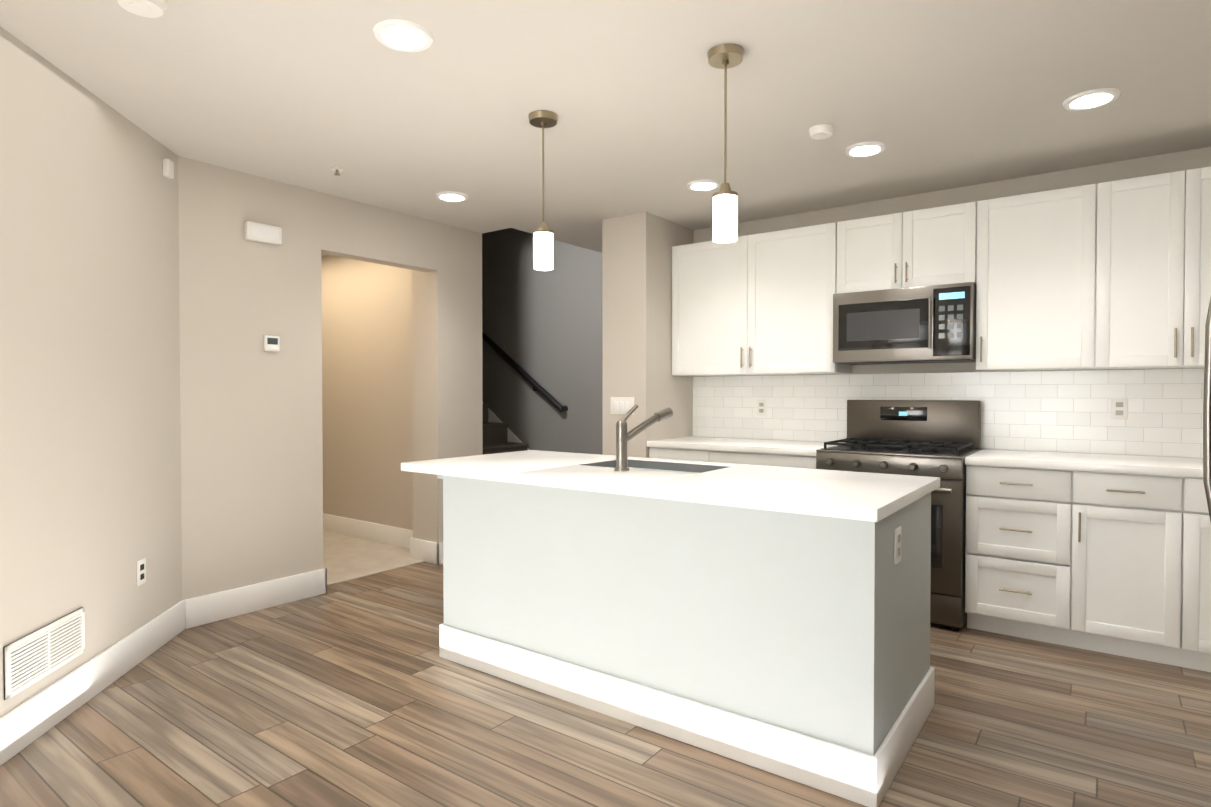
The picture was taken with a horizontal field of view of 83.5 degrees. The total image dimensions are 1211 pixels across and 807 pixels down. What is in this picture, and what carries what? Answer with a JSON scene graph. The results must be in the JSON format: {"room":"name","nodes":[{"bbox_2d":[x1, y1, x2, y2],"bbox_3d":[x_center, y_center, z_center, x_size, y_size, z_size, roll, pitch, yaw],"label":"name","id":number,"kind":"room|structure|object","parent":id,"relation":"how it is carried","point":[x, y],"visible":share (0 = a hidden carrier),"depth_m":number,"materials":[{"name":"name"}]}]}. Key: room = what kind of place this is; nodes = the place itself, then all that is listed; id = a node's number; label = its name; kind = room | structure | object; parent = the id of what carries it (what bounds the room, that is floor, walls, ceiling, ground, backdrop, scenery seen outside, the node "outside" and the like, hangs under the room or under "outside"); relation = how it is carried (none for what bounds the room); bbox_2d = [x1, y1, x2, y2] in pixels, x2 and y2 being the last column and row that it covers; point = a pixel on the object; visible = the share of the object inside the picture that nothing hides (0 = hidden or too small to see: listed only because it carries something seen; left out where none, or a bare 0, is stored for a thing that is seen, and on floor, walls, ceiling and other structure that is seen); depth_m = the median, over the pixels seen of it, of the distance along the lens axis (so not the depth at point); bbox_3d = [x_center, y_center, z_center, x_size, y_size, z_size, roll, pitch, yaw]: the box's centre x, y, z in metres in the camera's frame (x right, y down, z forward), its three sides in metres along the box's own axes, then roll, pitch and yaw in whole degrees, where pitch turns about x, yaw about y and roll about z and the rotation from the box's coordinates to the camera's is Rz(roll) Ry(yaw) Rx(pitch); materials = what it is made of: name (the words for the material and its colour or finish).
{"room":"kitchen","nodes":[
{"label":"kitchen","id":0,"kind":"room"},
{"bbox_2d":[0,26,181,716],"bbox_3d":[-2.128,-0.035,2.490,0.120,2.480,2.235,0,1,-9],"label":"wall","id":1,"kind":"structure","parent":0,"point":[90,468],"depth_m":2.74,"materials":[{"name":"paint"}]},
{"bbox_2d":[3,607,84,699],"bbox_3d":[-2.061,0.910,2.507,0.013,0.180,0.430,0,1,-9],"label":"air vent","id":2,"kind":"object","parent":1,"relation":"in","point":[30,659],"visible":0.98,"depth_m":2.47,"materials":[{"name":"white metal"}]},
{"bbox_2d":[137,558,145,585],"bbox_3d":[-2.162,0.785,3.163,0.008,0.116,0.072,0,1,-9],"label":"electrical outlet","id":3,"kind":"object","parent":1,"relation":"attached to","point":[141,571],"visible":1,"depth_m":3.16,"materials":[{"name":"white plastic"}]},
{"bbox_2d":[163,159,173,178],"bbox_3d":[-2.192,-1.176,3.402,0.029,0.085,0.060,0,1,-9],"label":"sensor","id":4,"kind":"object","parent":1,"relation":"attached to","point":[168,168],"visible":1,"depth_m":3.38,"materials":[{"name":"white plastic"}]},
{"bbox_2d":[178,156,322,599],"bbox_3d":[-2.062,-0.056,3.880,0.120,2.480,0.880,1,1,36],"label":"wall","id":5,"kind":"structure","parent":0,"point":[251,463],"depth_m":3.83,"materials":[{"name":"paint"}]},
{"bbox_2d":[244,221,281,244],"bbox_3d":[-1.953,-0.971,3.872,0.047,0.100,0.200,1,1,36],"label":"door chime","id":6,"kind":"object","parent":5,"relation":"attached to","point":[260,232],"visible":0.98,"depth_m":3.85,"materials":[{"name":"white plastic"}]},
{"bbox_2d":[263,335,279,351],"bbox_3d":[-1.933,-0.347,3.929,0.022,0.090,0.090,1,1,36],"label":"thermostat","id":7,"kind":"object","parent":5,"relation":"attached to","point":[271,343],"visible":0.98,"depth_m":3.92,"materials":[{"name":"white plastic"}]},
{"bbox_2d":[321,255,412,529],"bbox_3d":[-2.393,-1.350,6.156,2.800,5.000,0.260,1,1,36],"label":"wall","id":8,"kind":"structure","parent":0,"point":[367,375],"depth_m":5.73,"materials":[{"name":"paint"}]},
{"bbox_2d":[323,513,412,546],"bbox_3d":[-2.482,1.074,6.072,2.800,0.155,0.040,1,1,36],"label":"baseboard","id":9,"kind":"structure","parent":8,"relation":"attached to","point":[386,534],"depth_m":5.74,"materials":[{"name":"white wood"}]},
{"bbox_2d":[323,530,424,585],"bbox_3d":[-2.727,1.155,5.608,2.960,0.006,1.076,1,1,36],"label":"floor","id":10,"kind":"structure","parent":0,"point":[346,558],"depth_m":5.11,"materials":[{"name":"beige carpet"}]},
{"bbox_2d":[321,192,482,542],"bbox_3d":[-1.471,-0.070,4.823,0.290,2.480,1.340,1,1,36],"label":"wall","id":11,"kind":"structure","parent":0,"point":[447,411],"depth_m":4.99,"materials":[{"name":"paint"}]},
{"bbox_2d":[0,568,326,765],"bbox_3d":[-1.839,1.123,2.836,1.500,0.155,2.304,1,1,36],"label":"baseboard","id":12,"kind":"structure","parent":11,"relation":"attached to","point":[30,720],"depth_m":3.07,"materials":[{"name":"white wood"}]},
{"bbox_2d":[404,533,435,563],"bbox_3d":[-1.345,1.089,5.026,0.306,0.155,0.020,1,1,36],"label":"baseboard","id":13,"kind":"structure","parent":11,"relation":"attached to","point":[424,550],"depth_m":5.03,"materials":[{"name":"white wood"}]},
{"bbox_2d":[436,542,442,563],"bbox_3d":[-1.081,1.088,5.112,0.016,0.155,0.472,1,1,36],"label":"baseboard","id":14,"kind":"structure","parent":11,"relation":"attached to","point":[439,546],"depth_m":4.93,"materials":[{"name":"white wood"}]},
{"bbox_2d":[482,228,602,454],"bbox_3d":[-1.060,-1.361,6.875,4.090,5.000,0.120,1,1,36],"label":"wall","id":15,"kind":"structure","parent":0,"point":[544,329],"depth_m":6.46,"materials":[{"name":"paint"}]},
{"bbox_2d":[488,408,528,449],"bbox_3d":[-1.542,-0.060,7.161,3.787,2.799,0.020,1,1,36],"label":"trim","id":16,"kind":"structure","parent":15,"relation":"attached to","point":[512,436],"depth_m":6.74,"materials":[{"name":"grey wood"}]},
{"bbox_2d":[482,331,567,411],"bbox_3d":[-1.616,-1.033,7.153,3.086,2.194,0.097,1,1,36],"label":"stair handrail","id":17,"kind":"object","parent":15,"relation":"attached to","point":[540,389],"visible":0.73,"depth_m":6.49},
{"bbox_2d":[0,562,1210,806],"bbox_3d":[-1.919,1.237,2.376,8.500,0.060,8.800,1,1,36],"label":"floor","id":18,"kind":"structure","parent":0,"point":[358,692],"depth_m":2.47,"materials":[{"name":"brown wood"}]},
{"bbox_2d":[483,403,528,454],"bbox_3d":[-1.738,0.003,6.575,3.260,2.280,1.151,1,1,36],"label":"stairs","id":19,"kind":"structure","parent":18,"relation":"on","point":[495,437],"depth_m":6.53,"materials":[{"name":"carpet"}]},
{"bbox_2d":[417,472,939,806],"bbox_3d":[0.189,0.766,2.998,2.164,0.862,0.846,1,1,36],"label":"kitchen island","id":20,"kind":"object","parent":18,"relation":"on","point":[774,619],"depth_m":2.40,"materials":[{"name":"white paint"}]},
{"bbox_2d":[401,450,939,523],"bbox_3d":[0.176,0.315,3.040,2.244,0.040,0.940,1,1,36],"label":"island countertop","id":21,"kind":"structure","parent":20,"relation":"on","point":[831,494],"depth_m":2.65,"materials":[{"name":"white stone"}]},
{"bbox_2d":[589,456,732,471],"bbox_3d":[0.229,0.429,3.202,0.641,0.270,0.380,1,1,36],"label":"sink","id":22,"kind":"object","parent":21,"relation":"in","point":[622,461],"depth_m":3.34,"materials":[{"name":"grey metal"}]},
{"bbox_2d":[649,448,718,461],"bbox_3d":[0.691,0.733,4.772,0.519,0.874,0.627,1,1,36],"label":"base cabinet","id":23,"kind":"object","parent":18,"relation":"on","point":[661,453],"depth_m":4.51,"materials":[{"name":"white wood"}]},
{"bbox_2d":[719,452,815,468],"bbox_3d":[1.143,0.738,4.438,0.716,0.874,0.627,1,1,36],"label":"base cabinet","id":24,"kind":"object","parent":18,"relation":"on","point":[750,458],"depth_m":4.16,"materials":[{"name":"white wood"}]},
{"bbox_2d":[647,436,837,455],"bbox_3d":[0.949,0.279,4.559,1.179,0.041,0.652,1,1,36],"label":"countertop","id":25,"kind":"structure","parent":24,"relation":"on","point":[702,443],"depth_m":4.42,"materials":[{"name":"white stone"}]},
{"bbox_2d":[816,400,980,630],"bbox_3d":[1.692,0.583,3.929,0.756,1.200,0.696,1,1,36],"label":"range","id":26,"kind":"object","parent":18,"relation":"on","point":[941,439],"visible":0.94,"depth_m":3.74,"materials":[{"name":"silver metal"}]},
{"bbox_2d":[965,464,1090,649],"bbox_3d":[2.255,0.751,3.617,0.514,0.874,0.627,1,1,36],"label":"base cabinet","id":27,"kind":"object","parent":18,"relation":"on","point":[1028,546],"depth_m":3.36,"materials":[{"name":"white wood"}]},
{"bbox_2d":[965,448,1202,479],"bbox_3d":[2.680,0.298,3.281,1.588,0.041,0.652,1,1,36],"label":"countertop","id":28,"kind":"structure","parent":27,"relation":"on","point":[1122,465],"depth_m":3.31,"materials":[{"name":"white stone"}]},
{"bbox_2d":[1091,472,1206,670],"bbox_3d":[2.601,0.754,3.361,0.463,0.874,0.627,1,1,36],"label":"base cabinet","id":29,"kind":"object","parent":18,"relation":"on","point":[1107,549],"depth_m":3.08,"materials":[{"name":"white wood"}]},
{"bbox_2d":[1203,297,1210,521],"bbox_3d":[1.485,0.357,1.024,0.822,1.740,0.910,1,1,36],"label":"refrigerator","id":30,"kind":"object","parent":18,"relation":"on","point":[1207,430],"visible":1,"depth_m":1.55,"materials":[{"name":"metal"}]},
{"bbox_2d":[1203,505,1210,671],"bbox_3d":[3.010,0.759,3.060,0.786,0.874,0.627,1,1,36],"label":"base cabinet","id":31,"kind":"object","parent":18,"relation":"on","point":[1206,543],"depth_m":2.96,"materials":[{"name":"white wood"}]},
{"bbox_2d":[0,0,1210,255],"bbox_3d":[-1.919,-1.313,2.338,8.500,0.080,8.800,1,1,36],"label":"ceiling","id":32,"kind":"structure","parent":0,"point":[930,94],"depth_m":2.80,"materials":[{"name":"paint"}]},
{"bbox_2d":[117,0,166,17],"bbox_3d":[-1.449,-1.250,2.116,0.136,0.038,0.136,1,1,36],"label":"smoke detector","id":33,"kind":"object","parent":32,"relation":"attached to","point":[151,8],"visible":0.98,"depth_m":2.12,"materials":[{"name":"white plastic"}]},
{"bbox_2d":[331,167,342,175],"bbox_3d":[-1.479,-1.277,3.742,0.060,0.034,0.060,1,1,36],"label":"sprinkler","id":34,"kind":"object","parent":32,"relation":"attached to","point":[337,169],"visible":0.96,"depth_m":3.73,"materials":[{"name":"silver metal"}]},
{"bbox_2d":[373,19,432,51],"bbox_3d":[-0.697,-1.266,2.344,0.200,0.013,0.200,1,1,36],"label":"recessed light","id":35,"kind":"object","parent":32,"relation":"in","point":[402,35],"visible":1,"depth_m":2.32,"materials":[{"name":"white plastic"}]},
{"bbox_2d":[436,191,467,201],"bbox_3d":[-0.963,-1.295,4.255,0.200,0.013,0.200,1,1,36],"label":"recessed light","id":36,"kind":"object","parent":32,"relation":"in","point":[449,196],"visible":0.98,"depth_m":4.23,"materials":[{"name":"white plastic"}]},
{"bbox_2d":[528,110,557,270],"bbox_3d":[-0.278,-0.943,3.034,0.132,0.679,0.132,1,1,36],"label":"pendant light","id":37,"kind":"object","parent":32,"relation":"hanging from","point":[543,234],"visible":1,"depth_m":3.00,"materials":[{"name":"white glass"}]},
{"bbox_2d":[686,179,719,190],"bbox_3d":[0.581,-1.291,4.023,0.200,0.013,0.200,1,1,36],"label":"recessed light","id":38,"kind":"object","parent":32,"relation":"in","point":[703,185],"visible":0.94,"depth_m":4.00,"materials":[{"name":"white plastic"}]},
{"bbox_2d":[707,43,743,242],"bbox_3d":[0.436,-0.934,2.469,0.132,0.679,0.132,1,1,36],"label":"pendant light","id":39,"kind":"object","parent":32,"relation":"hanging from","point":[726,56],"visible":1,"depth_m":2.44,"materials":[{"name":"white glass"}]},
{"bbox_2d":[809,124,833,139],"bbox_3d":[1.009,-1.266,3.172,0.110,0.038,0.110,1,1,36],"label":"ceiling detector","id":40,"kind":"object","parent":32,"relation":"attached to","point":[820,131],"visible":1,"depth_m":3.14,"materials":[{"name":"white plastic"}]},
{"bbox_2d":[844,141,885,157],"bbox_3d":[1.313,-1.282,3.432,0.200,0.013,0.200,1,1,36],"label":"recessed light","id":41,"kind":"object","parent":32,"relation":"in","point":[866,149],"visible":0.98,"depth_m":3.41,"materials":[{"name":"white plastic"}]},
{"bbox_2d":[1062,88,1120,110],"bbox_3d":[2.037,-1.274,2.848,0.200,0.013,0.200,1,1,36],"label":"recessed light","id":42,"kind":"object","parent":32,"relation":"in","point":[1091,99],"visible":0.94,"depth_m":2.83,"materials":[{"name":"white plastic"}]},
{"bbox_2d":[602,212,693,457],"bbox_3d":[0.412,-0.075,5.135,0.370,2.480,0.960,1,1,36],"label":"wall","id":43,"kind":"structure","parent":0,"point":[637,297],"depth_m":4.76,"materials":[{"name":"paint"}]},
{"bbox_2d":[611,397,633,414],"bbox_3d":[0.116,0.016,4.752,0.200,0.120,0.009,1,1,36],"label":"light switch","id":44,"kind":"object","parent":43,"relation":"attached to","point":[622,405],"visible":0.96,"depth_m":4.75,"materials":[{"name":"white plastic"}]},
{"bbox_2d":[672,222,851,375],"bbox_3d":[1.046,-0.664,4.675,1.181,0.928,0.327,1,1,36],"label":"upper cabinet","id":45,"kind":"object","parent":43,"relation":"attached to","point":[762,303],"depth_m":4.51,"materials":[{"name":"white wood"}]},
{"bbox_2d":[693,147,1210,457],"bbox_3d":[2.176,-0.060,4.131,3.660,2.480,0.120,1,1,36],"label":"wall","id":46,"kind":"structure","parent":0,"point":[1155,165],"depth_m":4.07,"materials":[{"name":"paint"}]},
{"bbox_2d":[836,201,979,293],"bbox_3d":[1.830,-0.895,4.093,0.766,0.448,0.327,1,1,36],"label":"upper cabinet","id":47,"kind":"object","parent":46,"relation":"attached to","point":[937,245],"depth_m":3.93,"materials":[{"name":"white wood"}]},
{"bbox_2d":[833,282,975,364],"bbox_3d":[1.794,-0.456,4.053,0.758,0.422,0.424,1,1,36],"label":"microwave","id":48,"kind":"object","parent":47,"relation":"attached to","point":[925,324],"visible":1,"depth_m":3.89,"materials":[{"name":"silver metal"}]},
{"bbox_2d":[976,181,1115,370],"bbox_3d":[2.377,-0.649,3.693,0.594,0.928,0.327,1,1,36],"label":"upper cabinet","id":49,"kind":"object","parent":46,"relation":"attached to","point":[1048,258],"depth_m":3.55,"materials":[{"name":"white wood"}]},
{"bbox_2d":[1112,166,1210,368],"bbox_3d":[2.842,-0.644,3.349,0.797,0.928,0.327,1,1,36],"label":"upper cabinet","id":50,"kind":"object","parent":46,"relation":"attached to","point":[1116,274],"depth_m":3.27,"materials":[{"name":"white wood"}]}
]}

